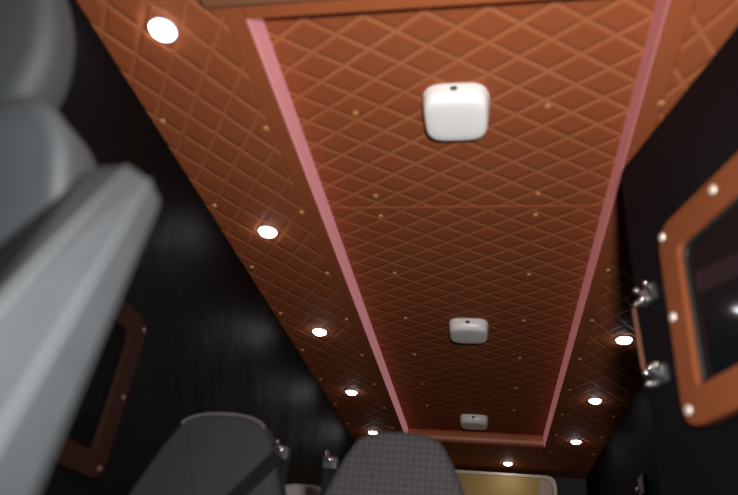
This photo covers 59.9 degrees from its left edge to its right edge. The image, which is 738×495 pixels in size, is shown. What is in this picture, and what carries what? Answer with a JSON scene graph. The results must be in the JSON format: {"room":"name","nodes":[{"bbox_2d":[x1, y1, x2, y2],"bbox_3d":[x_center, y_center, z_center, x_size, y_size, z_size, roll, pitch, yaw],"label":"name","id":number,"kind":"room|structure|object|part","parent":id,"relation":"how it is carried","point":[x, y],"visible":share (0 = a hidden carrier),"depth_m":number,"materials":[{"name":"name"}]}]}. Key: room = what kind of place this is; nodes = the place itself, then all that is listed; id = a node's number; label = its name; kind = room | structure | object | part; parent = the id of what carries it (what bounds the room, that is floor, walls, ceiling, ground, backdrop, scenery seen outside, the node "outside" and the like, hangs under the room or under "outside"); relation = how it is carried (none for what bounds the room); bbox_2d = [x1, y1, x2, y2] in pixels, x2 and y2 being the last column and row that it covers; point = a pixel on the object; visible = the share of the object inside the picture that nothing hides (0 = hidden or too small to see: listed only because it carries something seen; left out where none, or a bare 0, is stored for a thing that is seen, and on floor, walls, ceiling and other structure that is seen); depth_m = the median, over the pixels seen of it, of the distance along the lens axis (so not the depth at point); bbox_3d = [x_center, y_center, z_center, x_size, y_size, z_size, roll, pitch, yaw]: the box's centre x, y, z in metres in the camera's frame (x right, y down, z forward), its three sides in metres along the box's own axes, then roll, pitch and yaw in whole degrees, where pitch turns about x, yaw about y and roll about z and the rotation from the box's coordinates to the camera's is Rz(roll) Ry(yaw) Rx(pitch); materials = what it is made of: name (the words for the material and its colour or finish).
{"room":"vehicle interior","nodes":[
{"label":"vehicle interior","id":0,"kind":"room"},
{"bbox_2d":[35,0,354,494],"bbox_3d":[-0.682,0.826,2.357,0.060,2.200,7.400,0,-32,11],"label":"wall","id":1,"kind":"structure","parent":0,"point":[213,342],"depth_m":2.26,"materials":[{"name":"black"}]},
{"bbox_2d":[49,297,145,477],"bbox_3d":[-0.777,0.259,1.598,0.026,0.480,0.705,0,-32,11],"label":"window","id":2,"kind":"structure","parent":1,"relation":"in","point":[84,444],"depth_m":1.79,"materials":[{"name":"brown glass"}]},
{"bbox_2d":[77,0,737,478],"bbox_3d":[0.384,-0.019,2.692,1.910,0.206,7.400,0,-32,11],"label":"ceiling","id":3,"kind":"structure","parent":0,"point":[498,227],"depth_m":2.32,"materials":[{"name":"brown leather"}]},
{"bbox_2d":[148,17,177,41],"bbox_3d":[-0.560,-0.585,1.735,0.078,0.020,0.078,0,-32,11],"label":"recessed light","id":4,"kind":"object","parent":3,"relation":"in","point":[160,28],"visible":1,"depth_m":1.72,"materials":[{"name":"white plastic"}]},
{"bbox_3d":[-0.231,0.534,3.561,0.385,0.030,5.555,0,-32,11],"label":"panel","id":5,"kind":"part","parent":3,"relation":"part of","materials":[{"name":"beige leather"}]},
{"bbox_2d":[200,0,314,7],"bbox_3d":[0.127,-0.781,1.273,1.220,0.027,0.625,0,-32,11],"label":"beam","id":6,"kind":"structure","parent":3,"relation":"attached to","point":[206,3],"depth_m":1.61,"materials":[{"name":"brown leather"}]},
{"bbox_2d":[258,226,277,237],"bbox_3d":[-0.408,-0.058,2.572,0.078,0.020,0.078,0,-32,11],"label":"recessed light","id":7,"kind":"object","parent":3,"relation":"in","point":[266,231],"visible":1,"depth_m":2.56,"materials":[{"name":"white plastic"}]},
{"bbox_2d":[312,328,326,335],"bbox_3d":[-0.262,0.451,3.381,0.078,0.020,0.078,0,-32,11],"label":"recessed light","id":8,"kind":"object","parent":3,"relation":"in","point":[318,331],"visible":1,"depth_m":3.36,"materials":[{"name":"white glass"}]},
{"bbox_2d":[246,18,407,431],"bbox_3d":[-0.007,0.414,3.392,0.006,0.095,4.015,0,-32,11],"label":"light strip","id":9,"kind":"object","parent":3,"relation":"attached to","point":[258,29],"visible":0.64,"depth_m":2.31,"materials":[{"name":"pink plastic"}]},
{"bbox_2d":[346,390,357,394],"bbox_3d":[-0.114,0.949,4.172,0.078,0.020,0.078,0,-32,11],"label":"recessed light","id":10,"kind":"object","parent":3,"relation":"in","point":[350,392],"visible":1,"depth_m":4.15,"materials":[{"name":"white glass"}]},
{"bbox_3d":[0.148,-0.768,1.348,1.055,0.030,0.600,0,-32,11],"label":"panel","id":11,"kind":"part","parent":3,"relation":"part of","materials":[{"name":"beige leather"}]},
{"bbox_2d":[423,83,488,140],"bbox_3d":[0.272,-0.420,2.004,0.206,0.060,0.204,0,-32,11],"label":"dome light","id":12,"kind":"object","parent":3,"relation":"attached to","point":[452,111],"visible":1,"depth_m":1.96,"materials":[{"name":"white plastic"}]},
{"bbox_3d":[0.275,-0.441,2.018,0.206,0.009,0.202,0,-32,11],"label":"plate","id":13,"kind":"part","parent":12,"relation":"part of","materials":[{"name":"white plastic"}]},
{"bbox_3d":[0.279,-0.441,2.054,1.095,0.030,1.026,0,-32,11],"label":"panel","id":14,"kind":"part","parent":3,"relation":"part of","materials":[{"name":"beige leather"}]},
{"bbox_3d":[0.594,0.633,3.759,1.095,0.030,3.045,0,-32,11],"label":"panel","id":15,"kind":"part","parent":3,"relation":"part of","materials":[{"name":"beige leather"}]},
{"bbox_2d":[449,318,488,343],"bbox_3d":[0.525,0.443,3.373,0.206,0.060,0.204,0,-32,11],"label":"dome light","id":16,"kind":"object","parent":3,"relation":"attached to","point":[462,330],"visible":1,"depth_m":3.31,"materials":[{"name":"white plastic"}]},
{"bbox_3d":[0.528,0.422,3.387,0.206,0.009,0.202,0,-32,11],"label":"plate","id":17,"kind":"part","parent":16,"relation":"part of","materials":[{"name":"white plastic"}]},
{"bbox_2d":[460,414,487,429],"bbox_3d":[0.774,1.290,4.719,0.206,0.060,0.204,0,-32,11],"label":"dome light","id":18,"kind":"object","parent":3,"relation":"attached to","point":[467,421],"visible":1,"depth_m":4.65,"materials":[{"name":"white plastic"}]},
{"bbox_3d":[0.776,1.269,4.733,0.206,0.009,0.202,0,-32,11],"label":"plate","id":19,"kind":"part","parent":18,"relation":"part of","materials":[{"name":"white plastic"}]},
{"bbox_3d":[0.887,1.751,5.348,1.055,0.030,0.940,0,-32,11],"label":"panel","id":20,"kind":"part","parent":3,"relation":"part of","materials":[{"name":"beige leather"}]},
{"bbox_2d":[503,462,512,465],"bbox_3d":[1.161,1.810,5.344,0.078,0.020,0.078,0,-32,11],"label":"recessed light","id":21,"kind":"object","parent":3,"relation":"in","point":[504,463],"visible":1,"depth_m":5.33,"materials":[{"name":"white plastic"}]},
{"bbox_2d":[570,439,581,443],"bbox_3d":[1.494,1.406,4.617,0.078,0.020,0.078,0,-32,11],"label":"recessed light","id":22,"kind":"object","parent":3,"relation":"in","point":[575,441],"visible":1,"depth_m":4.60,"materials":[{"name":"white plastic"}]},
{"bbox_2d":[588,398,601,403],"bbox_3d":[1.363,0.929,3.858,0.078,0.020,0.078,0,-32,11],"label":"recessed light","id":23,"kind":"object","parent":3,"relation":"in","point":[591,400],"visible":1,"depth_m":3.84,"materials":[{"name":"white glass"}]},
{"bbox_2d":[543,0,670,446],"bbox_3d":[1.024,0.417,3.200,0.006,0.095,4.015,0,-32,11],"label":"light strip","id":24,"kind":"object","parent":3,"relation":"attached to","point":[661,6],"visible":1,"depth_m":2.11,"materials":[{"name":"pink plastic"}]},
{"bbox_2d":[615,336,632,343],"bbox_3d":[1.236,0.453,3.099,0.078,0.020,0.078,0,-32,11],"label":"recessed light","id":25,"kind":"object","parent":3,"relation":"in","point":[621,339],"visible":1,"depth_m":3.08,"materials":[{"name":"white glass"}]},
{"bbox_3d":[1.281,0.538,3.279,0.360,0.030,5.555,0,-32,11],"label":"panel","id":26,"kind":"part","parent":3,"relation":"part of","materials":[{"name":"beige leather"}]},
{"bbox_2d":[552,477,586,494],"bbox_3d":[0.862,2.792,5.295,1.910,2.200,0.060,0,-32,11],"label":"wall","id":27,"kind":"structure","parent":0,"point":[565,486],"depth_m":5.55,"materials":[{"name":"grey"}]},
{"bbox_2d":[586,377,660,494],"bbox_3d":[1.255,0.831,1.996,0.060,2.200,7.400,0,-32,11],"label":"wall","id":28,"kind":"structure","parent":0,"point":[629,452],"depth_m":3.83,"materials":[{"name":"black"}]},
{"bbox_2d":[635,474,646,494],"bbox_3d":[1.485,1.302,3.501,0.036,0.100,0.144,0,-32,11],"label":"anchor","id":29,"kind":"object","parent":28,"relation":"attached to","point":[642,487],"visible":1,"depth_m":3.47,"materials":[{"name":"metal"}]},
{"bbox_2d":[621,26,737,494],"bbox_3d":[0.743,0.186,0.726,0.076,1.820,1.511,9,-31,-4],"label":"door","id":30,"kind":"structure","parent":28,"relation":"in","point":[680,187],"depth_m":1.38,"materials":[{"name":"black"}]},
{"bbox_3d":[0.654,0.220,1.552,0.009,0.160,0.017,9,-31,-4],"label":"latch rod","id":31,"kind":"part","parent":30,"relation":"part of","materials":[{"name":"brown wood"}]},
{"bbox_3d":[0.664,0.113,1.554,0.023,0.050,0.063,9,-31,-4],"label":"knob","id":32,"kind":"part","parent":30,"relation":"part of","materials":[{"name":"silver metal"}]},
{"bbox_3d":[0.667,0.121,1.555,0.012,0.022,0.057,10,-31,-6],"label":"lever","id":33,"kind":"part","parent":30,"relation":"part of","materials":[{"name":"silver metal"}]},
{"bbox_3d":[0.643,0.289,1.449,0.023,0.050,0.063,9,-31,-4],"label":"knob","id":34,"kind":"part","parent":30,"relation":"part of","materials":[{"name":"silver metal"}]},
{"bbox_3d":[0.647,0.287,1.457,0.012,0.022,0.057,10,-31,-6],"label":"lever","id":35,"kind":"part","parent":30,"relation":"part of","materials":[{"name":"silver metal"}]},
{"bbox_3d":[0.175,1.789,1.592,2.110,0.060,7.600,0,-32,11],"label":"floor","id":36,"kind":"structure","parent":0,"visible":0},
{"bbox_2d":[0,0,159,494],"bbox_3d":[-0.558,0.169,0.677,0.709,1.603,0.738,0,-32,11],"label":"seat","id":37,"kind":"object","parent":36,"relation":"on","point":[73,231],"visible":1,"depth_m":0.69,"materials":[{"name":"grey fabric"}]},
{"bbox_3d":[-0.627,0.114,0.946,0.475,0.639,0.368,0,-32,11],"label":"backrest","id":38,"kind":"part","parent":37,"relation":"part of","materials":[{"name":"grey plastic"}]},
{"bbox_2d":[128,412,290,494],"bbox_3d":[-0.533,0.923,1.521,0.500,1.200,0.590,0,-32,11],"label":"passenger seat","id":39,"kind":"object","parent":36,"relation":"on","point":[212,453],"visible":1,"depth_m":1.88,"materials":[{"name":"grey fabric"}]},
{"bbox_2d":[285,484,320,494],"bbox_3d":[-0.387,1.467,2.395,0.508,1.207,0.590,0,-32,11],"label":"passenger seat","id":40,"kind":"object","parent":36,"relation":"on","point":[291,489],"visible":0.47,"depth_m":2.84,"materials":[{"name":"grey fabric"}]},
{"bbox_2d":[320,432,464,494],"bbox_3d":[0.009,0.992,1.545,0.508,1.214,0.590,0,-32,11],"label":"passenger seat","id":41,"kind":"object","parent":36,"relation":"on","point":[379,463],"visible":1,"depth_m":1.94,"materials":[{"name":"grey fabric"}]},
{"bbox_2d":[456,470,556,494],"bbox_3d":[0.914,2.821,5.103,1.202,1.963,0.205,0,-32,11],"label":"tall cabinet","id":42,"kind":"object","parent":36,"relation":"on","point":[472,482],"visible":0.61,"depth_m":5.45,"materials":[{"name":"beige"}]}
]}

